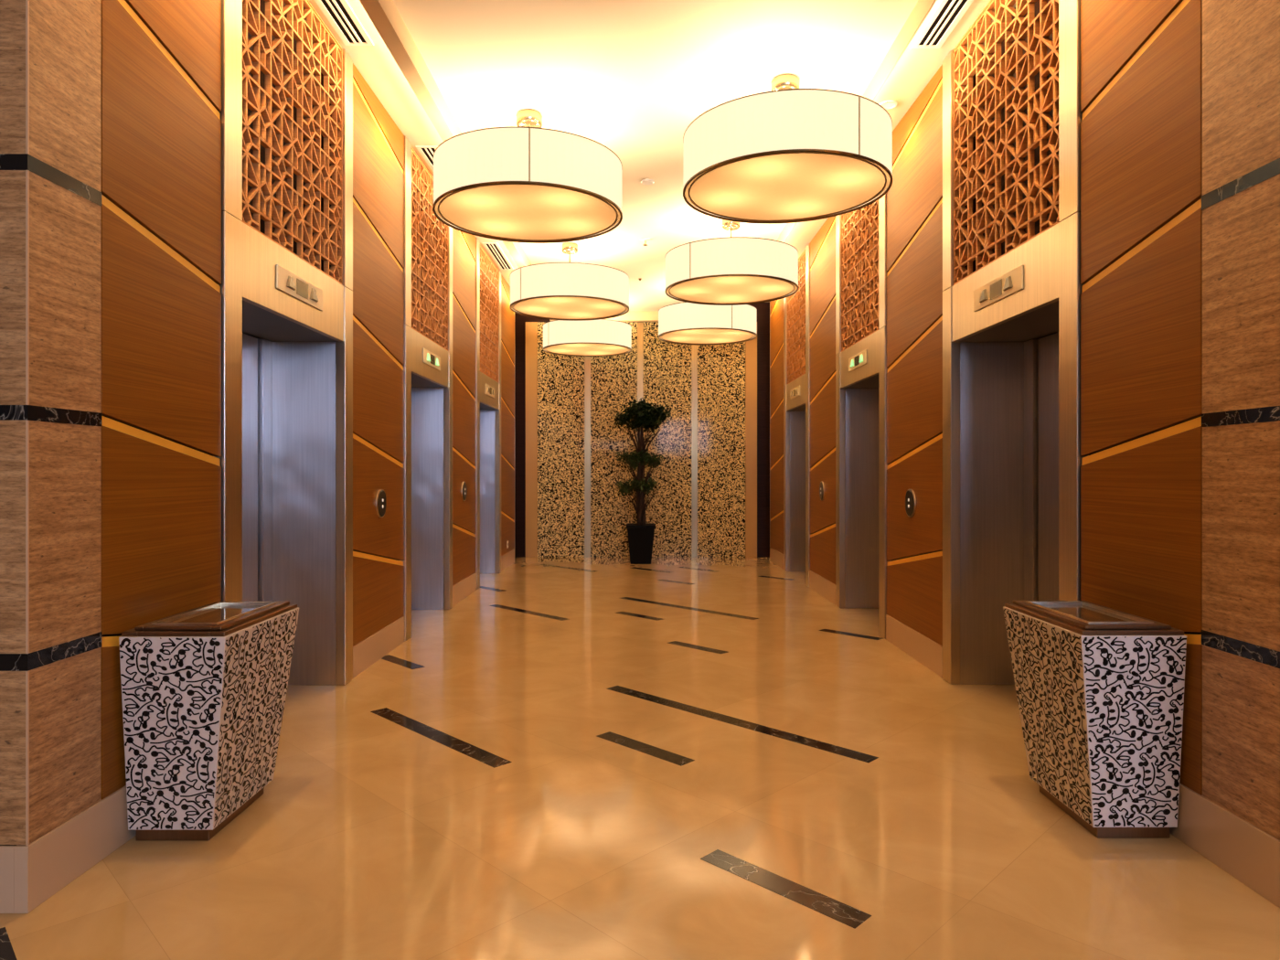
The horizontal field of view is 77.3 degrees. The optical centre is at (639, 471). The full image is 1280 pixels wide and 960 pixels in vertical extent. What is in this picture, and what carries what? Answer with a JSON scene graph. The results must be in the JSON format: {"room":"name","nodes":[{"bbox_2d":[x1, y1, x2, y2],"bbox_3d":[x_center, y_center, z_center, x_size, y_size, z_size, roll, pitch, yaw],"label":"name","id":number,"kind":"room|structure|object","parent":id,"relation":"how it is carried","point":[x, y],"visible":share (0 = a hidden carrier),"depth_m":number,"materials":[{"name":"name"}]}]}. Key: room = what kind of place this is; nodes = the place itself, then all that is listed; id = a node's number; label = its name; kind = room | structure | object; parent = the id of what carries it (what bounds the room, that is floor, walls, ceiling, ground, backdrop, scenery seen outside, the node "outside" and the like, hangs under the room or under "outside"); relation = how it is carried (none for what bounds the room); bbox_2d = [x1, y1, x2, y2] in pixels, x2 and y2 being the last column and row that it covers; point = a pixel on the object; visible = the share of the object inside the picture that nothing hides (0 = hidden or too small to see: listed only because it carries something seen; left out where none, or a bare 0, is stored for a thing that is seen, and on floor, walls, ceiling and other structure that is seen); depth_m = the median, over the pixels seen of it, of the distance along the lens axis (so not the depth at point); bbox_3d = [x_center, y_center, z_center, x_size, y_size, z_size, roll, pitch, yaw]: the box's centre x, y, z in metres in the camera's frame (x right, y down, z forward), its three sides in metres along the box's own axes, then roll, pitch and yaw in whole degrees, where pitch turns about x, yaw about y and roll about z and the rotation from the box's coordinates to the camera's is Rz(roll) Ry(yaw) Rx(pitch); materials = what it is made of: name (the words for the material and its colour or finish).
{"room":"lobby","nodes":[
{"label":"lobby","id":0,"kind":"room"},
{"bbox_2d":[0,415,468,845],"bbox_3d":[-2.249,-0.638,7.496,0.816,3.877,9.608,0,0,0],"label":"wall","id":1,"kind":"structure","parent":0,"point":[114,634],"depth_m":2.98,"materials":[{"name":"brown wood"}]},
{"bbox_2d":[100,0,221,799],"bbox_3d":[-1.823,-0.737,3.070,0.033,3.678,0.764,0,0,0],"label":"wood panelling","id":2,"kind":"object","parent":1,"relation":"attached to","point":[161,59],"visible":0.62,"depth_m":2.99,"materials":[{"name":"brown wood"}]},
{"bbox_2d":[0,548,514,913],"bbox_3d":[-3.896,1.201,6.947,4.189,0.196,9.186,0,0,0],"label":"baseboard","id":3,"kind":"structure","parent":1,"relation":"attached to","point":[31,874],"depth_m":2.57,"materials":[{"name":"beige stone"}]},
{"bbox_2d":[213,0,352,684],"bbox_3d":[-2.057,-0.638,4.232,0.560,3.874,1.545,0,0,0],"label":"entrance","id":4,"kind":"object","parent":1,"relation":"attached to","point":[286,459],"visible":0.6,"depth_m":4.82,"materials":[{"name":"metal"}]},
{"bbox_2d":[286,275,295,290],"bbox_3d":[-1.784,-0.970,4.095,0.014,0.064,0.100,0,0,0],"label":"lamp","id":5,"kind":"object","parent":4,"relation":"attached to","point":[290,279],"depth_m":4.08,"materials":[{"name":"white"}]},
{"bbox_2d":[241,0,342,285],"bbox_3d":[-1.901,-1.855,4.240,0.183,1.439,1.252,0,0,0],"label":"screen","id":6,"kind":"object","parent":4,"relation":"attached to","point":[293,85],"visible":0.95,"depth_m":4.23,"materials":[{"name":"brown wood"}]},
{"bbox_2d":[309,288,318,302],"bbox_3d":[-1.784,-0.970,4.385,0.014,0.064,0.100,0,0,0],"label":"lamp","id":7,"kind":"object","parent":4,"relation":"attached to","point":[314,292],"depth_m":4.38,"materials":[{"name":"white glass"}]},
{"bbox_2d":[352,63,404,646],"bbox_3d":[-1.823,-0.737,5.566,0.033,3.678,1.113,0,0,0],"label":"wood panelling","id":8,"kind":"object","parent":1,"relation":"attached to","point":[378,291],"visible":0.77,"depth_m":5.50,"materials":[{"name":"brown wood"}]},
{"bbox_2d":[375,489,386,517],"bbox_3d":[-1.797,0.220,5.567,0.020,0.200,0.200,0,0,0],"label":"button","id":9,"kind":"object","parent":8,"relation":"attached to","point":[380,499],"visible":1,"depth_m":5.54,"materials":[{"name":"metal"}]},
{"bbox_2d":[400,136,452,640],"bbox_3d":[-2.057,-0.638,6.902,0.560,3.874,1.545,0,0,0],"label":"entrance","id":10,"kind":"object","parent":1,"relation":"attached to","point":[428,367],"visible":0.46,"depth_m":7.54,"materials":[{"name":"metal"}]},
{"bbox_2d":[410,147,447,351],"bbox_3d":[-1.901,-1.855,6.910,0.183,1.439,1.252,0,0,0],"label":"screen","id":11,"kind":"object","parent":10,"relation":"attached to","point":[429,234],"visible":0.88,"depth_m":6.84,"materials":[{"name":"brown wood"}]},
{"bbox_2d":[452,227,475,586],"bbox_3d":[-1.823,-0.737,8.241,0.033,3.678,1.123,0,0,0],"label":"wood panelling","id":12,"kind":"object","parent":1,"relation":"attached to","point":[464,244],"visible":0.69,"depth_m":8.21,"materials":[{"name":"brown wood"}]},
{"bbox_2d":[461,481,467,501],"bbox_3d":[-1.797,0.200,8.190,0.020,0.200,0.200,0,0,0],"label":"button","id":13,"kind":"object","parent":12,"relation":"attached to","point":[464,485],"visible":1,"depth_m":8.15,"materials":[{"name":"metal"}]},
{"bbox_2d":[474,237,501,589],"bbox_3d":[-2.057,-0.638,9.582,0.560,3.874,1.545,0,0,0],"label":"entrance","id":14,"kind":"object","parent":1,"relation":"attached to","point":[487,398],"visible":0.52,"depth_m":10.22,"materials":[{"name":"metal"}]},
{"bbox_2d":[480,245,498,382],"bbox_3d":[-1.901,-1.855,9.590,0.183,1.439,1.252,0,0,0],"label":"screen","id":15,"kind":"object","parent":14,"relation":"attached to","point":[488,271],"visible":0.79,"depth_m":9.63,"materials":[{"name":"brown wood"}]},
{"bbox_2d":[501,274,514,555],"bbox_3d":[-1.831,-0.639,10.956,0.053,3.874,1.193,0,0,0],"label":"wood panelling","id":16,"kind":"object","parent":1,"relation":"attached to","point":[507,316],"visible":0.69,"depth_m":10.87,"materials":[{"name":"brown wood"}]},
{"bbox_2d":[0,556,1279,959],"bbox_3d":[0.000,1.350,2.800,12.000,0.100,19.600,0,0,0],"label":"floor","id":17,"kind":"structure","parent":0,"point":[371,837],"depth_m":2.97,"materials":[{"name":"beige stone"}]},
{"bbox_2d":[0,927,16,959],"bbox_3d":[-1.645,1.299,2.050,0.566,0.001,0.093,0,0,45],"label":"trim","id":18,"kind":"structure","parent":17,"relation":"on","point":[6,952],"depth_m":2.18,"materials":[{"name":"black stone"}]},
{"bbox_2d":[0,0,101,845],"bbox_3d":[-3.902,-0.737,2.521,4.196,3.680,0.328,0,0,0],"label":"stone pier","id":19,"kind":"object","parent":17,"relation":"on","point":[50,194],"visible":1,"depth_m":2.43,"materials":[{"name":"stone"}]},
{"bbox_2d":[118,601,298,840],"bbox_3d":[-1.608,0.917,3.050,0.368,0.766,0.602,0,0,0],"label":"waste bin","id":20,"kind":"object","parent":17,"relation":"on","point":[204,688],"visible":1,"depth_m":2.79,"materials":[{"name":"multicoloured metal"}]},
{"bbox_2d":[119,637,223,829],"bbox_3d":[-1.613,0.911,2.774,0.356,0.683,0.050,0,0,0],"label":"print","id":21,"kind":"object","parent":20,"relation":"attached to","point":[172,688],"depth_m":2.77,"materials":[{"name":"black"}]},
{"bbox_2d":[151,602,276,624],"bbox_3d":[-1.607,0.550,3.050,0.234,0.032,0.454,0,0,0],"label":"tray","id":22,"kind":"object","parent":20,"relation":"on","point":[217,613],"depth_m":3.05,"materials":[{"name":"metal"}]},
{"bbox_2d":[213,608,298,827],"bbox_3d":[-1.459,0.911,3.045,0.070,0.683,0.583,0,0,0],"label":"print","id":23,"kind":"object","parent":20,"relation":"attached to","point":[252,657],"depth_m":2.98,"materials":[{"name":"black"}]},
{"bbox_2d":[381,654,424,669],"bbox_3d":[-1.639,1.299,5.470,0.488,0.001,0.094,0,0,45],"label":"trim","id":24,"kind":"structure","parent":17,"relation":"on","point":[401,662],"depth_m":5.45,"materials":[{"name":"black stone"}]},
{"bbox_2d":[370,707,511,767],"bbox_3d":[-1.018,1.299,3.958,0.094,0.001,1.163,0,0,-45],"label":"trim","id":25,"kind":"structure","parent":17,"relation":"on","point":[469,750],"depth_m":3.89,"materials":[{"name":"black stone"}]},
{"bbox_2d":[480,586,504,591],"bbox_3d":[-1.657,1.299,8.879,0.474,0.001,0.094,0,0,45],"label":"trim","id":26,"kind":"structure","parent":17,"relation":"on","point":[482,587],"depth_m":8.84,"materials":[{"name":"black stone"}]},
{"bbox_2d":[490,604,568,620],"bbox_3d":[-1.044,1.299,7.416,1.113,0.001,0.094,0,0,45],"label":"trim","id":27,"kind":"structure","parent":17,"relation":"on","point":[494,605],"depth_m":7.36,"materials":[{"name":"black stone"}]},
{"bbox_2d":[537,564,597,571],"bbox_3d":[-0.993,1.299,10.838,1.163,0.001,0.094,0,0,45],"label":"trim","id":28,"kind":"structure","parent":17,"relation":"on","point":[538,564],"depth_m":10.77,"materials":[{"name":"black stone"}]},
{"bbox_2d":[616,611,662,620],"bbox_3d":[-0.007,1.299,7.216,0.540,0.001,0.094,0,0,45],"label":"trim","id":29,"kind":"structure","parent":17,"relation":"on","point":[621,613],"depth_m":7.22,"materials":[{"name":"black stone"}]},
{"bbox_2d":[611,398,671,564],"bbox_3d":[0.046,0.113,11.430,0.835,2.361,0.760,0,0,0],"label":"potted plant","id":30,"kind":"object","parent":17,"relation":"on","point":[640,534],"visible":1,"depth_m":11.30,"materials":[{"name":"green plant"}]},
{"bbox_2d":[597,731,694,766],"bbox_3d":[0.015,1.299,3.768,0.564,0.001,0.094,0,0,45],"label":"trim","id":31,"kind":"structure","parent":17,"relation":"on","point":[639,746],"depth_m":3.75,"materials":[{"name":"black stone"}]},
{"bbox_2d":[631,566,671,572],"bbox_3d":[0.145,1.299,10.587,0.729,0.001,0.094,0,0,45],"label":"trim","id":32,"kind":"structure","parent":17,"relation":"on","point":[634,567],"depth_m":10.57,"materials":[{"name":"black stone"}]},
{"bbox_2d":[656,579,694,584],"bbox_3d":[0.422,1.299,9.444,0.532,0.001,0.094,0,0,45],"label":"trim","id":33,"kind":"structure","parent":17,"relation":"on","point":[656,580],"depth_m":9.43,"materials":[{"name":"black stone"}]},
{"bbox_2d":[620,597,758,619],"bbox_3d":[0.422,1.299,7.660,0.094,0.001,1.706,0,0,-45],"label":"trim","id":34,"kind":"structure","parent":17,"relation":"on","point":[626,598],"depth_m":7.60,"materials":[{"name":"black stone"}]},
{"bbox_2d":[668,640,727,653],"bbox_3d":[0.424,1.299,5.922,0.525,0.001,0.094,0,0,45],"label":"trim","id":35,"kind":"structure","parent":17,"relation":"on","point":[677,643],"depth_m":5.90,"materials":[{"name":"black stone"}]},
{"bbox_2d":[677,566,719,571],"bbox_3d":[0.775,1.299,10.670,0.094,0.001,0.664,0,0,-45],"label":"trim","id":36,"kind":"structure","parent":17,"relation":"on","point":[677,567],"depth_m":10.67,"materials":[{"name":"black stone"}]},
{"bbox_2d":[607,685,878,762],"bbox_3d":[0.442,1.299,4.215,1.730,0.001,0.094,0,0,45],"label":"trim","id":37,"kind":"structure","parent":17,"relation":"on","point":[867,758],"depth_m":4.08,"materials":[{"name":"black stone"}]},
{"bbox_2d":[757,576,793,580],"bbox_3d":[1.669,1.299,9.792,0.491,0.001,0.094,0,0,45],"label":"trim","id":38,"kind":"structure","parent":17,"relation":"on","point":[758,576],"depth_m":9.76,"materials":[{"name":"black stone"}]},
{"bbox_2d":[700,849,871,928],"bbox_3d":[0.440,1.299,2.514,0.581,0.001,0.094,0,0,45],"label":"trim","id":39,"kind":"structure","parent":17,"relation":"on","point":[848,915],"depth_m":2.49,"materials":[{"name":"black stone"}]},
{"bbox_2d":[818,629,883,639],"bbox_3d":[1.682,1.299,6.397,0.094,0.001,0.528,0,0,-45],"label":"trim","id":40,"kind":"structure","parent":17,"relation":"on","point":[824,630],"depth_m":6.40,"materials":[{"name":"black stone"}]},
{"bbox_2d":[1002,600,1186,838],"bbox_3d":[1.711,0.917,3.070,0.368,0.766,0.602,0,0,0],"label":"waste bin","id":41,"kind":"object","parent":17,"relation":"on","point":[1100,688],"visible":1,"depth_m":2.81,"materials":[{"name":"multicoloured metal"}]},
{"bbox_2d":[1003,608,1091,824],"bbox_3d":[1.562,0.911,3.068,0.070,0.683,0.593,0,0,0],"label":"print","id":42,"kind":"object","parent":41,"relation":"attached to","point":[1050,656],"depth_m":3.00,"materials":[{"name":"black"}]},
{"bbox_2d":[1026,601,1153,623],"bbox_3d":[1.710,0.550,3.070,0.234,0.032,0.454,0,0,0],"label":"tray","id":43,"kind":"object","parent":41,"relation":"on","point":[1082,612],"depth_m":3.07,"materials":[{"name":"metal"}]},
{"bbox_2d":[1082,636,1186,827],"bbox_3d":[1.714,0.911,2.794,0.360,0.683,0.050,0,0,0],"label":"print","id":44,"kind":"object","parent":41,"relation":"attached to","point":[1133,687],"depth_m":2.79,"materials":[{"name":"black"}]},
{"bbox_2d":[1201,0,1279,840],"bbox_3d":[3.954,-0.737,2.510,4.093,3.680,0.424,0,0,0],"label":"stone pier","id":45,"kind":"object","parent":17,"relation":"on","point":[1241,196],"visible":1,"depth_m":2.53,"materials":[{"name":"stone"}]},
{"bbox_2d":[514,302,769,556],"bbox_3d":[0.050,-0.638,12.265,5.420,3.877,0.170,0,0,0],"label":"wall","id":46,"kind":"structure","parent":0,"point":[762,308],"depth_m":12.18,"materials":[{"name":"brown wood"}]},
{"bbox_2d":[525,321,757,557],"bbox_3d":[0.019,-0.485,12.149,3.511,3.566,0.058,0,0,0],"label":"wall","id":47,"kind":"structure","parent":46,"relation":"attached to","point":[704,505],"depth_m":12.14,"materials":[{"name":"multicoloured tile"}]},
{"bbox_2d":[359,0,936,321],"bbox_3d":[0.079,-2.438,6.675,2.682,0.065,10.650,0,0,0],"label":"ceiling","id":48,"kind":"structure","parent":0,"point":[630,78],"depth_m":4.78,"materials":[{"name":"beige paint"}]},
{"bbox_2d":[432,108,622,243],"bbox_3d":[-0.745,-2.061,5.380,1.256,0.687,1.256,0,0,-8],"label":"lamp","id":49,"kind":"object","parent":48,"relation":"hanging from","point":[527,182],"visible":1,"depth_m":5.00,"materials":[{"name":"beige fabric"}]},
{"bbox_2d":[435,183,620,241],"bbox_3d":[-0.745,-1.727,5.380,1.237,0.012,1.237,0,0,0],"label":"diffuser","id":50,"kind":"object","parent":49,"relation":"attached to","point":[506,212],"depth_m":5.32,"materials":[{"name":"gold plastic"}]},
{"bbox_2d":[509,242,629,320],"bbox_3d":[-0.742,-2.061,8.460,1.256,0.687,1.256,0,0,-43],"label":"lamp","id":51,"kind":"object","parent":48,"relation":"hanging from","point":[569,291],"visible":1,"depth_m":8.04,"materials":[{"name":"white fabric"}]},
{"bbox_2d":[511,296,628,319],"bbox_3d":[-0.742,-1.727,8.460,1.238,0.012,1.238,0,0,0],"label":"diffuser","id":52,"kind":"object","parent":51,"relation":"attached to","point":[543,307],"depth_m":8.45,"materials":[{"name":"gold plastic"}]},
{"bbox_2d":[543,319,631,356],"bbox_3d":[-0.745,-2.061,11.320,1.256,0.687,1.256,0,0,-36],"label":"lamp","id":53,"kind":"object","parent":48,"relation":"hanging from","point":[601,337],"visible":0.84,"depth_m":10.87,"materials":[{"name":"white fabric"}]},
{"bbox_2d":[544,343,630,356],"bbox_3d":[-0.745,-1.727,11.320,1.238,0.012,1.238,0,0,0],"label":"diffuser","id":54,"kind":"object","parent":53,"relation":"attached to","point":[562,349],"depth_m":11.36,"materials":[{"name":"glass"}]},
{"bbox_2d":[639,237,650,245],"bbox_3d":[0.055,-2.374,8.280,0.120,0.059,0.120,0,0,0],"label":"sprinkler","id":55,"kind":"object","parent":48,"relation":"attached to","point":[645,240],"visible":1,"depth_m":8.27,"materials":[{"name":"white paint"}]},
{"bbox_2d":[640,179,654,184],"bbox_3d":[0.066,-2.397,6.620,0.110,0.015,0.110,0,0,0],"label":"smoke detector","id":56,"kind":"object","parent":48,"relation":"attached to","point":[644,181],"visible":1,"depth_m":6.60,"materials":[{"name":"white paint"}]},
{"bbox_2d":[658,301,757,345],"bbox_3d":[0.858,-2.061,10.220,1.256,0.687,1.256,0,0,-24],"label":"lamp","id":57,"kind":"object","parent":48,"relation":"hanging from","point":[685,323],"visible":0.84,"depth_m":9.78,"materials":[{"name":"white fabric"}]},
{"bbox_2d":[659,329,756,344],"bbox_3d":[0.858,-1.727,10.220,1.238,0.012,1.238,0,0,0],"label":"diffuser","id":58,"kind":"object","parent":57,"relation":"attached to","point":[683,336],"depth_m":10.21,"materials":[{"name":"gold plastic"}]},
{"bbox_2d":[665,219,798,305],"bbox_3d":[0.868,-2.061,7.620,1.256,0.687,1.256,0,0,42],"label":"lamp","id":59,"kind":"object","parent":48,"relation":"hanging from","point":[730,271],"visible":0.99,"depth_m":7.20,"materials":[{"name":"white fabric"}]},
{"bbox_2d":[666,276,797,304],"bbox_3d":[0.868,-1.727,7.620,1.237,0.012,1.237,0,0,0],"label":"diffuser","id":60,"kind":"object","parent":59,"relation":"attached to","point":[700,290],"depth_m":7.60,"materials":[{"name":"gold plastic"}]},
{"bbox_2d":[682,74,892,223],"bbox_3d":[0.892,-2.061,4.910,1.256,0.687,1.256,0,0,-29],"label":"lamp","id":61,"kind":"object","parent":48,"relation":"hanging from","point":[788,153],"visible":1,"depth_m":4.52,"materials":[{"name":"white fabric"}]},
{"bbox_2d":[684,151,890,221],"bbox_3d":[0.892,-1.727,4.910,1.238,0.012,1.238,0,0,0],"label":"diffuser","id":62,"kind":"object","parent":61,"relation":"attached to","point":[739,186],"depth_m":4.84,"materials":[{"name":"gold plastic"}]},
{"bbox_2d":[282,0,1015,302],"bbox_3d":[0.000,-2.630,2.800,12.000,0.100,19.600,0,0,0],"label":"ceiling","id":63,"kind":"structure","parent":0,"point":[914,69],"depth_m":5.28,"materials":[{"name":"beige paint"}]},
{"bbox_2d":[314,0,373,45],"bbox_3d":[-1.692,-2.576,4.190,0.171,0.008,1.280,0,0,0],"label":"ceiling vent","id":64,"kind":"object","parent":63,"relation":"in","point":[339,14],"visible":1,"depth_m":4.58,"materials":[{"name":"white metal"}]},
{"bbox_2d":[415,145,437,171],"bbox_3d":[-1.692,-2.576,6.940,0.171,0.008,1.220,0,0,0],"label":"ceiling vent","id":65,"kind":"object","parent":63,"relation":"in","point":[427,152],"visible":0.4,"depth_m":6.46,"materials":[{"name":"white metal"}]},
{"bbox_2d":[481,242,513,269],"bbox_3d":[-1.692,-2.576,9.600,0.171,0.008,1.200,0,0,0],"label":"ceiling vent","id":66,"kind":"object","parent":63,"relation":"in","point":[494,249],"visible":0.99,"depth_m":9.52,"materials":[{"name":"white metal"}]},
{"bbox_2d":[879,100,897,109],"bbox_3d":[1.745,-2.575,5.620,0.132,0.010,0.132,0,0,0],"label":"recessed light","id":67,"kind":"object","parent":63,"relation":"in","point":[887,104],"visible":0.89,"depth_m":5.61,"materials":[{"name":"white paint"}]},
{"bbox_2d":[911,0,973,48],"bbox_3d":[1.735,-2.576,4.205,0.174,0.008,1.310,0,0,0],"label":"ceiling vent","id":68,"kind":"object","parent":63,"relation":"in","point":[946,16],"visible":1,"depth_m":4.60,"materials":[{"name":"white metal"}]},
{"bbox_2d":[789,410,1201,634],"bbox_3d":[2.352,-0.638,7.514,0.816,3.877,9.571,0,0,0],"label":"wall","id":69,"kind":"structure","parent":0,"point":[1194,633],"depth_m":3.15,"materials":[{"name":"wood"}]},
{"bbox_2d":[769,298,783,554],"bbox_3d":[1.933,-0.639,11.155,0.053,3.874,1.173,0,0,0],"label":"wood panelling","id":70,"kind":"object","parent":69,"relation":"attached to","point":[776,307],"visible":0.7,"depth_m":11.13,"materials":[{"name":"brown wood"}]},
{"bbox_2d":[783,243,810,586],"bbox_3d":[2.160,-0.638,9.793,0.560,3.874,1.545,0,0,0],"label":"entrance","id":71,"kind":"object","parent":69,"relation":"attached to","point":[796,536],"visible":0.51,"depth_m":10.43,"materials":[{"name":"metal"}]},
{"bbox_2d":[786,249,805,384],"bbox_3d":[2.003,-1.855,9.800,0.183,1.439,1.252,0,0,0],"label":"screen","id":72,"kind":"object","parent":71,"relation":"attached to","point":[795,304],"visible":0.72,"depth_m":9.73,"materials":[{"name":"brown wood"}]},
{"bbox_2d":[809,216,836,584],"bbox_3d":[1.927,-0.737,8.383,0.033,3.678,1.258,0,0,0],"label":"wood panelling","id":73,"kind":"object","parent":69,"relation":"attached to","point":[822,248],"visible":0.74,"depth_m":8.38,"materials":[{"name":"brown wood"}]},
{"bbox_2d":[819,480,824,500],"bbox_3d":[1.900,0.200,8.376,0.020,0.200,0.200,0,0,0],"label":"button","id":74,"kind":"object","parent":73,"relation":"attached to","point":[821,485],"visible":1,"depth_m":8.35,"materials":[{"name":"metal"}]},
{"bbox_2d":[835,192,891,639],"bbox_3d":[2.160,-0.638,6.978,0.560,3.874,1.545,0,0,0],"label":"entrance","id":75,"kind":"object","parent":69,"relation":"attached to","point":[861,368],"visible":0.47,"depth_m":7.62,"materials":[{"name":"metal"}]},
{"bbox_2d":[841,200,879,351],"bbox_3d":[2.003,-1.855,6.985,0.183,1.439,1.252,0,0,0],"label":"screen","id":76,"kind":"object","parent":75,"relation":"attached to","point":[859,228],"visible":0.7,"depth_m":7.02,"materials":[{"name":"brown wood"}]},
{"bbox_2d":[886,64,942,646],"bbox_3d":[1.927,-0.737,5.611,0.033,3.678,1.173,0,0,0],"label":"wood panelling","id":77,"kind":"object","parent":69,"relation":"attached to","point":[914,197],"visible":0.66,"depth_m":5.51,"materials":[{"name":"brown wood"}]},
{"bbox_2d":[905,489,916,517],"bbox_3d":[1.900,0.220,5.636,0.020,0.200,0.200,0,0,0],"label":"button","id":78,"kind":"object","parent":77,"relation":"attached to","point":[910,496],"visible":1,"depth_m":5.61,"materials":[{"name":"metal"}]},
{"bbox_2d":[942,0,1088,683],"bbox_3d":[2.160,-0.638,4.247,0.560,3.874,1.545,0,0,0],"label":"entrance","id":79,"kind":"object","parent":69,"relation":"attached to","point":[1012,458],"visible":0.51,"depth_m":4.86,"materials":[{"name":"metal"}]},
{"bbox_2d":[979,288,988,302],"bbox_3d":[1.887,-0.970,4.400,0.014,0.064,0.100,0,0,0],"label":"lamp","id":80,"kind":"object","parent":79,"relation":"attached to","point":[983,293],"depth_m":4.39,"materials":[{"name":"white plastic"}]},
{"bbox_2d":[953,0,1059,285],"bbox_3d":[2.003,-1.855,4.255,0.183,1.439,1.252,0,0,0],"label":"screen","id":81,"kind":"object","parent":79,"relation":"attached to","point":[1006,89],"visible":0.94,"depth_m":4.25,"materials":[{"name":"brown wood"}]},
{"bbox_2d":[1002,276,1013,291],"bbox_3d":[1.887,-0.970,4.110,0.014,0.064,0.100,0,0,0],"label":"lamp","id":82,"kind":"object","parent":79,"relation":"attached to","point":[1008,281],"depth_m":4.10,"materials":[{"name":"white glass"}]},
{"bbox_2d":[769,546,1279,907],"bbox_3d":[3.947,1.201,7.012,4.086,0.196,9.436,0,0,0],"label":"baseboard","id":83,"kind":"structure","parent":69,"relation":"attached to","point":[1251,855],"depth_m":2.67,"materials":[{"name":"beige stone"}]},
{"bbox_2d":[1080,0,1202,795],"bbox_3d":[1.927,-0.737,3.096,0.033,3.678,0.742,0,0,0],"label":"wood panelling","id":84,"kind":"object","parent":69,"relation":"attached to","point":[1141,60],"visible":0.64,"depth_m":3.02,"materials":[{"name":"brown wood"}]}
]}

